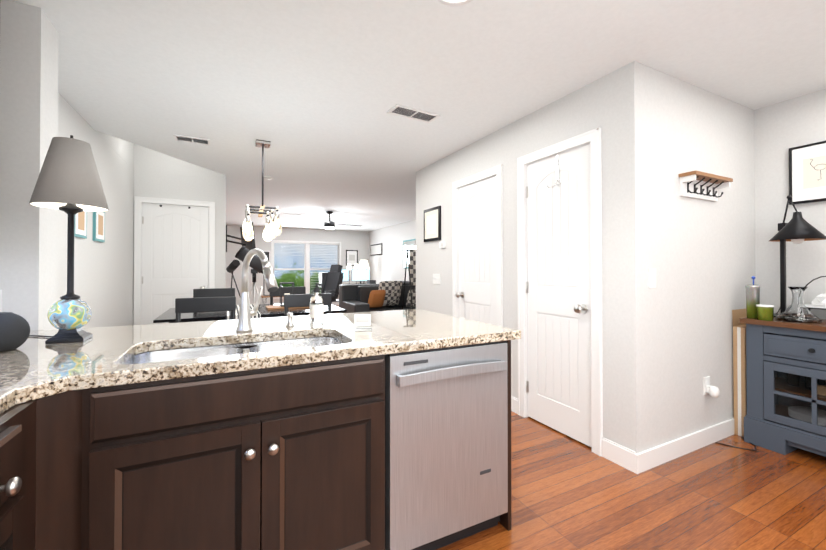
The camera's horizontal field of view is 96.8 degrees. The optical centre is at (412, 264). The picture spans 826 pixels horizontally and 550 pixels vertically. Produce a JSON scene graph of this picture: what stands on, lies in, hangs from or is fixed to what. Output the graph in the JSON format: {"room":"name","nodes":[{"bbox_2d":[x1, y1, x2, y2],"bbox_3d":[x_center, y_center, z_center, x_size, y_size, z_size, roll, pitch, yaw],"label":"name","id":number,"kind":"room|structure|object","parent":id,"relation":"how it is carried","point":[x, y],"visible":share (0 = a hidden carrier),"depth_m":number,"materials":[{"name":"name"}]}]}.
{"room":"kitchen","nodes":[
{"label":"kitchen","id":0,"kind":"room"},
{"bbox_2d":[0,0,58,330],"bbox_3d":[-1.929,0.002,1.759,0.270,2.440,0.200,0,-1,-27],"label":"wall","id":1,"kind":"structure","parent":0,"point":[28,109],"depth_m":1.71,"materials":[{"name":"grey paint"}]},
{"bbox_2d":[0,290,1,311],"bbox_3d":[-1.921,0.171,1.641,0.115,0.115,0.014,0,-1,-27],"label":"plate","id":2,"kind":"object","parent":1,"relation":"attached to","point":[0,300],"visible":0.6,"depth_m":1.67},
{"bbox_2d":[56,92,134,329],"bbox_3d":[-1.753,-0.285,0.982,0.120,3.000,8.420,0,-1,-27],"label":"wall","id":3,"kind":"structure","parent":0,"point":[103,280],"depth_m":3.61,"materials":[{"name":"grey paint"}]},
{"bbox_2d":[75,211,104,241],"bbox_3d":[-2.769,-0.386,3.147,0.022,0.340,0.780,0,-1,-27],"label":"framed pictures","id":4,"kind":"object","parent":3,"relation":"attached to","point":[98,226],"visible":0.71,"depth_m":3.24,"materials":[{"name":"teal"}]},
{"bbox_2d":[133,144,225,324],"bbox_3d":[-3.110,-0.250,4.946,1.040,3.000,0.120,0,-1,-27],"label":"wall","id":5,"kind":"structure","parent":0,"point":[159,185],"depth_m":4.91,"materials":[{"name":"grey paint"}]},
{"bbox_2d":[134,196,214,324],"bbox_3d":[-3.162,0.193,4.912,0.898,2.114,0.157,0,-1,-27],"label":"door frame","id":6,"kind":"structure","parent":5,"relation":"attached to","point":[138,255],"depth_m":4.70,"materials":[{"name":"white wood"}]},
{"bbox_2d":[141,203,208,324],"bbox_3d":[-3.133,0.224,4.854,0.753,2.029,0.116,0,-1,-27],"label":"door","id":7,"kind":"structure","parent":5,"relation":"in","point":[175,251],"depth_m":4.85,"materials":[{"name":"white wood"}]},
{"bbox_2d":[226,225,368,304],"bbox_3d":[-4.179,0.084,11.127,6.220,2.440,0.120,0,-1,-27],"label":"wall","id":8,"kind":"structure","parent":0,"point":[354,240],"depth_m":11.21,"materials":[{"name":"grey paint"}]},
{"bbox_2d":[263,251,269,261],"bbox_3d":[-4.446,-0.167,10.911,0.380,0.500,0.028,0,-1,-27],"label":"framed picture","id":9,"kind":"object","parent":8,"relation":"attached to","point":[267,253],"visible":0.24,"depth_m":10.96,"materials":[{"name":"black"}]},
{"bbox_2d":[271,240,340,298],"bbox_3d":[-3.317,0.142,11.528,2.180,1.770,0.144,0,-1,-27],"label":"window","id":10,"kind":"structure","parent":8,"relation":"in","point":[306,269],"depth_m":11.50,"materials":[{"name":"white"}]},
{"bbox_2d":[274,242,338,292],"bbox_3d":[-3.315,0.098,11.525,2.000,1.555,0.040,0,-1,-27],"label":"window blinds","id":11,"kind":"object","parent":10,"relation":"attached to","point":[310,252],"visible":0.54,"depth_m":11.59,"materials":[{"name":"white plastic"}]},
{"bbox_2d":[346,250,357,265],"bbox_3d":[-2.024,-0.225,12.138,0.400,0.520,0.028,0,-1,-27],"label":"picture","id":12,"kind":"object","parent":8,"relation":"attached to","point":[352,257],"visible":0.88,"depth_m":12.13,"materials":[{"name":"black"}]},
{"bbox_2d":[369,220,415,283],"bbox_3d":[0.306,0.066,9.021,0.120,2.440,7.690,0,-1,-27],"label":"wall","id":13,"kind":"structure","parent":0,"point":[387,265],"depth_m":10.80,"materials":[{"name":"grey paint"}]},
{"bbox_2d":[370,243,381,255],"bbox_3d":[-1.184,-0.481,11.807,0.026,0.360,1.000,0,-1,-27],"label":"landscape picture","id":14,"kind":"object","parent":13,"relation":"attached to","point":[375,249],"visible":1,"depth_m":11.75,"materials":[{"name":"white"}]},
{"bbox_2d":[403,239,415,267],"bbox_3d":[-0.069,-0.280,9.602,0.026,0.750,0.850,0,-1,-27],"label":"mirror","id":15,"kind":"object","parent":13,"relation":"attached to","point":[409,244],"visible":0.43,"depth_m":9.73,"materials":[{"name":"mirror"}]},
{"bbox_2d":[10,0,825,230],"bbox_3d":[-0.909,-1.501,4.883,7.400,0.620,14.800,0,-1,-27],"label":"ceiling","id":16,"kind":"structure","parent":0,"point":[314,92],"depth_m":2.29,"materials":[{"name":"white paint"}]},
{"bbox_2d":[173,134,210,144],"bbox_3d":[-2.119,-1.198,3.528,0.300,0.008,0.170,0,-1,-27],"label":"ceiling vent","id":17,"kind":"object","parent":16,"relation":"in","point":[188,139],"visible":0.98,"depth_m":3.52,"materials":[{"name":"white metal"}]},
{"bbox_2d":[242,139,281,241],"bbox_3d":[-1.446,-0.708,3.545,0.362,0.988,0.262,0,-1,-27],"label":"pendant light","id":18,"kind":"object","parent":16,"relation":"hanging from","point":[272,229],"visible":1,"depth_m":3.53,"materials":[{"name":"glass"}]},
{"bbox_2d":[264,176,271,179],"bbox_3d":[-1.981,-1.172,4.982,0.130,0.034,0.130,0,-1,-27],"label":"smoke detector","id":19,"kind":"object","parent":16,"relation":"attached to","point":[267,178],"visible":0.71,"depth_m":4.94,"materials":[{"name":"white plastic"}]},
{"bbox_2d":[301,211,360,229],"bbox_3d":[-1.686,-0.966,8.021,1.292,0.394,1.368,0,-1,-27],"label":"ceiling fan","id":20,"kind":"object","parent":16,"relation":"hanging from","point":[328,224],"visible":1,"depth_m":7.95,"materials":[{"name":"black"}]},
{"bbox_2d":[387,104,440,122],"bbox_3d":[0.008,-1.203,2.935,0.400,0.008,0.170,0,-1,-31],"label":"ceiling vent","id":21,"kind":"object","parent":16,"relation":"in","point":[411,113],"visible":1,"depth_m":2.93,"materials":[{"name":"white metal"}]},
{"bbox_2d":[438,0,472,5],"bbox_3d":[0.194,-1.215,1.617,0.210,0.008,0.210,0,-1,-27],"label":"recessed light","id":22,"kind":"object","parent":16,"relation":"in","point":[454,2],"visible":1,"depth_m":1.70,"materials":[{"name":"white plastic"}]},
{"bbox_2d":[416,71,616,442],"bbox_3d":[0.703,0.017,3.523,0.120,2.440,2.720,0,-1,-27],"label":"wall","id":23,"kind":"structure","parent":0,"point":[588,107],"depth_m":3.07,"materials":[{"name":"grey paint"}]},
{"bbox_2d":[424,206,440,241],"bbox_3d":[0.223,-0.471,4.315,0.023,0.390,0.380,0,-1,-27],"label":"frame","id":24,"kind":"object","parent":23,"relation":"attached to","point":[432,224],"visible":1,"depth_m":4.28,"materials":[{"name":"black"}]},
{"bbox_2d":[433,274,439,283],"bbox_3d":[0.267,0.164,4.231,0.014,0.118,0.160,0,-1,-27],"label":"light switch","id":25,"kind":"object","parent":23,"relation":"attached to","point":[436,278],"visible":1,"depth_m":4.23,"materials":[{"name":"white plastic"}]},
{"bbox_2d":[439,240,445,247],"bbox_3d":[0.329,-0.228,4.103,0.023,0.080,0.110,0,-1,-27],"label":"thermostat","id":26,"kind":"object","parent":23,"relation":"attached to","point":[442,244],"visible":0.93,"depth_m":4.08,"materials":[{"name":"white plastic"}]},
{"bbox_2d":[456,176,496,324],"bbox_3d":[0.607,0.212,3.559,0.116,2.029,0.633,0,-1,-27],"label":"door","id":27,"kind":"structure","parent":23,"relation":"in","point":[476,294],"depth_m":3.55,"materials":[{"name":"white wood"}]},
{"bbox_2d":[452,164,502,326],"bbox_3d":[0.665,0.181,3.588,0.157,2.114,0.778,0,-1,-27],"label":"door frame","id":28,"kind":"structure","parent":23,"relation":"attached to","point":[497,171],"depth_m":3.39,"materials":[{"name":"white wood"}]},
{"bbox_2d":[526,144,591,446],"bbox_3d":[1.043,0.205,2.697,0.116,2.029,0.602,0,-1,-27],"label":"door","id":29,"kind":"structure","parent":23,"relation":"in","point":[558,292],"depth_m":2.68,"materials":[{"name":"white wood"}]},
{"bbox_2d":[517,127,602,455],"bbox_3d":[1.101,0.173,2.727,0.157,2.114,0.749,0,-1,-27],"label":"door frame","id":30,"kind":"structure","parent":23,"relation":"attached to","point":[593,137],"depth_m":2.41,"materials":[{"name":"white wood"}]},
{"bbox_2d":[334,305,825,549],"bbox_3d":[-0.909,1.279,4.859,7.400,0.060,14.800,0,-1,-27],"label":"floor","id":31,"kind":"structure","parent":0,"point":[568,493],"depth_m":1.90,"materials":[{"name":"brown wood"}]},
{"bbox_2d":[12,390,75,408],"bbox_3d":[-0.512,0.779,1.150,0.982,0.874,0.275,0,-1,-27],"label":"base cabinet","id":32,"kind":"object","parent":31,"relation":"on","point":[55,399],"depth_m":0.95,"materials":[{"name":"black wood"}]},
{"bbox_2d":[0,309,520,413],"bbox_3d":[-0.653,0.324,1.473,2.285,0.040,1.448,0,-1,-27],"label":"countertop","id":33,"kind":"structure","parent":32,"relation":"on","point":[32,368],"depth_m":1.42,"materials":[{"name":"stone"}]},
{"bbox_2d":[0,312,29,351],"bbox_3d":[-1.588,0.236,1.413,0.275,0.134,0.472,0,-1,-27],"label":"smart speaker","id":34,"kind":"object","parent":33,"relation":"on","point":[14,331],"visible":1,"depth_m":1.28},
{"bbox_2d":[29,135,108,343],"bbox_3d":[-1.517,-0.109,1.528,0.440,0.825,0.450,0,-1,-27],"label":"table lamp","id":35,"kind":"object","parent":33,"relation":"on","point":[68,182],"visible":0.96,"depth_m":1.44,"materials":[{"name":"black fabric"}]},
{"bbox_2d":[125,337,344,363],"bbox_3d":[-0.649,0.440,1.439,0.794,0.188,0.424,0,-1,-27],"label":"sink","id":36,"kind":"object","parent":33,"relation":"in","point":[182,353],"visible":0.08,"depth_m":1.58,"materials":[{"name":"silver metal"}]},
{"bbox_2d":[236,248,277,331],"bbox_3d":[-0.692,0.116,1.620,0.156,0.377,0.296,0,-1,-27],"label":"faucet","id":37,"kind":"object","parent":33,"relation":"on","point":[246,313],"visible":1,"depth_m":1.68,"materials":[{"name":"silver metal"}]},
{"bbox_2d":[286,313,293,326],"bbox_3d":[-0.605,0.272,1.813,0.042,0.068,0.076,0,-1,-27],"label":"soap pump","id":38,"kind":"object","parent":33,"relation":"on","point":[289,321],"visible":1,"depth_m":1.82,"materials":[{"name":"silver metal"}]},
{"bbox_2d":[310,283,323,323],"bbox_3d":[-0.510,0.203,1.942,0.071,0.210,0.073,0,-1,-27],"label":"soap bottle","id":39,"kind":"object","parent":33,"relation":"on","point":[316,308],"visible":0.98,"depth_m":1.92,"materials":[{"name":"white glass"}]},
{"bbox_2d":[353,314,371,328],"bbox_3d":[-0.242,0.272,1.762,0.090,0.068,0.028,0,-1,-7],"label":"block","id":40,"kind":"object","parent":33,"relation":"on","point":[362,321],"visible":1,"depth_m":1.76,"materials":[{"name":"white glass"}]},
{"bbox_2d":[175,296,235,322],"bbox_3d":[-1.624,0.752,2.871,0.446,0.960,0.483,0,-1,-27],"label":"chair","id":41,"kind":"object","parent":31,"relation":"on","point":[201,304],"visible":0.15,"depth_m":3.04,"materials":[{"name":"black"}]},
{"bbox_2d":[193,288,234,297],"bbox_3d":[-2.474,0.767,4.581,0.446,0.960,0.483,0,-1,-27],"label":"chair","id":42,"kind":"object","parent":31,"relation":"on","point":[217,292],"visible":0.12,"depth_m":4.38,"materials":[{"name":"black"}]},
{"bbox_2d":[226,260,240,296],"bbox_3d":[-2.528,0.592,5.446,0.437,1.330,0.503,0,-1,-27],"label":"spotting scope","id":43,"kind":"object","parent":31,"relation":"on","point":[232,267],"visible":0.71,"depth_m":5.34,"materials":[{"name":"black"}]},
{"bbox_2d":[235,246,262,303],"bbox_3d":[-2.519,0.480,5.835,0.569,1.562,0.502,0,-1,-27],"label":"telescope","id":44,"kind":"object","parent":31,"relation":"on","point":[255,262],"visible":0.65,"depth_m":5.82,"materials":[{"name":"black metal"}]},
{"bbox_2d":[153,282,346,322],"bbox_3d":[-1.699,0.719,3.987,1.700,1.045,1.066,0,-1,-27],"label":"dining table","id":45,"kind":"object","parent":31,"relation":"on","point":[263,311],"visible":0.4,"depth_m":3.68,"materials":[{"name":"black wood"}]},
{"bbox_2d":[261,273,283,303],"bbox_3d":[-3.821,0.717,10.283,0.800,1.170,0.400,0,-1,-27],"label":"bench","id":46,"kind":"object","parent":31,"relation":"on","point":[265,296],"visible":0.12,"depth_m":10.06,"materials":[{"name":"brown wood"}]},
{"bbox_2d":[270,286,305,303],"bbox_3d":[-1.722,0.770,4.962,0.452,0.960,0.483,0,-1,-27],"label":"chair","id":47,"kind":"object","parent":31,"relation":"on","point":[299,290],"visible":0.15,"depth_m":4.75,"materials":[{"name":"black"}]},
{"bbox_2d":[284,293,331,316],"bbox_3d":[-0.895,0.755,3.285,0.452,0.960,0.483,0,-1,-27],"label":"chair","id":48,"kind":"object","parent":31,"relation":"on","point":[296,300],"visible":0.1,"depth_m":3.43,"materials":[{"name":"black"}]},
{"bbox_2d":[311,264,343,301],"bbox_3d":[-2.061,0.637,8.581,0.844,1.287,0.767,0,-1,-27],"label":"office chair","id":49,"kind":"object","parent":31,"relation":"on","point":[333,279],"visible":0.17,"depth_m":8.69,"materials":[{"name":"black leather"}]},
{"bbox_2d":[318,264,375,301],"bbox_3d":[-1.868,0.633,10.467,1.650,1.330,0.663,0,-1,-27],"label":"desk","id":50,"kind":"object","parent":31,"relation":"on","point":[358,274],"visible":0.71,"depth_m":10.71,"materials":[{"name":"white"}]},
{"bbox_2d":[359,260,369,282],"bbox_3d":[-1.547,0.578,11.548,0.380,1.460,0.380,0,-1,-27],"label":"floor lamp","id":51,"kind":"object","parent":31,"relation":"on","point":[363,264],"visible":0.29,"depth_m":11.43,"materials":[{"name":"white fabric"}]},
{"bbox_2d":[339,281,415,312],"bbox_3d":[-0.180,0.762,6.855,2.200,0.929,0.994,0,-1,-27],"label":"sofa","id":52,"kind":"object","parent":31,"relation":"on","point":[381,296],"visible":0.42,"depth_m":6.59,"materials":[{"name":"grey leather"}]},
{"bbox_2d":[402,249,415,309],"bbox_3d":[0.134,0.519,5.371,0.600,1.474,0.582,0,-1,-27],"label":"rack","id":53,"kind":"object","parent":31,"relation":"on","point":[411,256],"visible":0.27,"depth_m":5.28,"materials":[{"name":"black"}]},
{"bbox_2d":[385,341,507,549],"bbox_3d":[0.048,0.787,1.791,0.584,0.871,0.637,0,-1,-27],"label":"dishwasher","id":54,"kind":"object","parent":31,"relation":"on","point":[446,445],"visible":0.81,"depth_m":1.52,"materials":[{"name":"silver metal"}]},
{"bbox_2d":[715,436,755,450],"bbox_3d":[2.259,1.225,2.517,0.305,0.006,0.185,0,-1,-27],"label":"cord","id":55,"kind":"object","parent":31,"relation":"on","point":[739,447],"visible":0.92,"depth_m":2.47,"materials":[{"name":"black plastic"}]},
{"bbox_2d":[732,309,746,436],"bbox_3d":[2.506,0.780,2.708,0.352,0.899,0.100,0,-1,-27],"label":"cardboard box","id":56,"kind":"object","parent":31,"relation":"on","point":[739,373],"visible":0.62,"depth_m":2.64,"materials":[{"name":"brown cardboard"}]},
{"bbox_2d":[739,317,825,456],"bbox_3d":[2.763,0.797,2.104,0.472,0.855,1.250,0,-1,-27],"label":"buffet","id":57,"kind":"object","parent":31,"relation":"on","point":[786,384],"visible":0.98,"depth_m":2.40,"materials":[{"name":"grey"}]},
{"bbox_2d":[745,276,759,318],"bbox_3d":[2.375,0.227,2.565,0.078,0.293,0.078,0,-1,-27],"label":"bottle","id":58,"kind":"object","parent":57,"relation":"on","point":[752,296],"visible":0.98,"depth_m":2.54,"materials":[{"name":"green"}]},
{"bbox_2d":[756,304,773,320],"bbox_3d":[2.373,0.321,2.474,0.088,0.102,0.088,0,-1,-27],"label":"tumbler","id":59,"kind":"object","parent":57,"relation":"on","point":[765,312],"visible":1,"depth_m":2.44,"materials":[{"name":"green"}]},
{"bbox_2d":[769,195,825,316],"bbox_3d":[2.602,-0.057,2.512,0.300,0.858,0.334,0,-1,-27],"label":"desk lamp","id":60,"kind":"object","parent":57,"relation":"on","point":[797,228],"visible":0.98,"depth_m":2.49,"materials":[{"name":"black metal"}]},
{"bbox_2d":[774,287,822,323],"bbox_3d":[2.537,0.259,2.421,0.224,0.225,0.224,0,-1,-27],"label":"decanter","id":61,"kind":"object","parent":57,"relation":"on","point":[796,311],"visible":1,"depth_m":2.39,"materials":[{"name":"clear glass"}]},
{"bbox_2d":[804,276,825,311],"bbox_3d":[2.767,0.220,2.411,0.159,0.302,0.302,0,-1,-27],"label":"stand","id":62,"kind":"object","parent":57,"relation":"on","point":[811,306],"visible":0.42,"depth_m":2.44,"materials":[{"name":"white metal"}]},
{"bbox_2d":[812,293,825,305],"bbox_3d":[2.772,0.206,2.412,0.121,0.126,0.208,0,-1,-27],"label":"tissue paper","id":63,"kind":"object","parent":62,"relation":"in","point":[820,299],"visible":1,"depth_m":2.44,"materials":[{"name":"white paper"}]},
{"bbox_2d":[615,61,754,453],"bbox_3d":[2.018,0.009,2.597,1.630,2.440,0.120,0,-1,-27],"label":"wall","id":64,"kind":"structure","parent":0,"point":[674,328],"depth_m":2.37,"materials":[{"name":"grey paint"}]},
{"bbox_2d":[648,268,655,287],"bbox_3d":[1.464,0.081,2.240,0.072,0.118,0.014,0,-1,-27],"label":"light switch","id":65,"kind":"object","parent":64,"relation":"attached to","point":[651,277],"visible":1,"depth_m":2.24,"materials":[{"name":"white plastic"}]},
{"bbox_2d":[632,418,733,473],"bbox_3d":[1.979,1.167,2.492,1.504,0.122,0.014,0,-1,-27],"label":"baseboard","id":66,"kind":"structure","parent":64,"relation":"attached to","point":[643,461],"depth_m":2.35,"materials":[{"name":"white wood"}]},
{"bbox_2d":[678,171,732,200],"bbox_3d":[1.956,-0.518,2.447,0.464,0.142,0.100,0,-1,-27],"label":"shelf","id":67,"kind":"object","parent":64,"relation":"attached to","point":[700,185],"visible":1,"depth_m":2.44,"materials":[{"name":"white wood"}]},
{"bbox_2d":[703,376,719,397],"bbox_3d":[2.030,0.831,2.487,0.072,0.124,0.074,0,-1,-27],"label":"electrical outlet","id":68,"kind":"object","parent":64,"relation":"attached to","point":[712,391],"visible":1,"depth_m":2.49,"materials":[{"name":"white plastic"}]},
{"bbox_2d":[754,89,825,318],"bbox_3d":[3.597,-0.003,1.149,0.120,2.440,3.890,0,-1,-27],"label":"wall","id":69,"kind":"structure","parent":0,"point":[781,128],"depth_m":2.71,"materials":[{"name":"grey paint"}]},
{"bbox_2d":[789,141,825,204],"bbox_3d":[2.935,-0.643,2.291,0.034,0.410,0.855,0,-1,-27],"label":"framed picture","id":70,"kind":"object","parent":69,"relation":"attached to","point":[807,173],"visible":1,"depth_m":2.58,"materials":[{"name":"black"}]},
{"bbox_3d":[-2.903,0.035,5.553,0.120,2.440,0.780,0,-1,-27],"label":"wall","id":71,"kind":"structure","parent":0,"visible":0},
{"bbox_2d":[226,222,255,251],"bbox_3d":[-2.957,-0.420,6.317,0.467,0.602,1.625,0,-1,-27],"label":"tv","id":72,"kind":"object","parent":71,"relation":"attached to","point":[249,245],"visible":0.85,"depth_m":6.21,"materials":[{"name":"black"}]},
{"label":"outside","id":73,"kind":"structure","parent":0,"visible":0},
{"bbox_2d":[274,243,336,293],"bbox_3d":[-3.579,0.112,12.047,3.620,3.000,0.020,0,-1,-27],"label":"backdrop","id":74,"kind":"structure","parent":73,"point":[298,258],"depth_m":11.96,"materials":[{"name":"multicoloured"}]}
]}

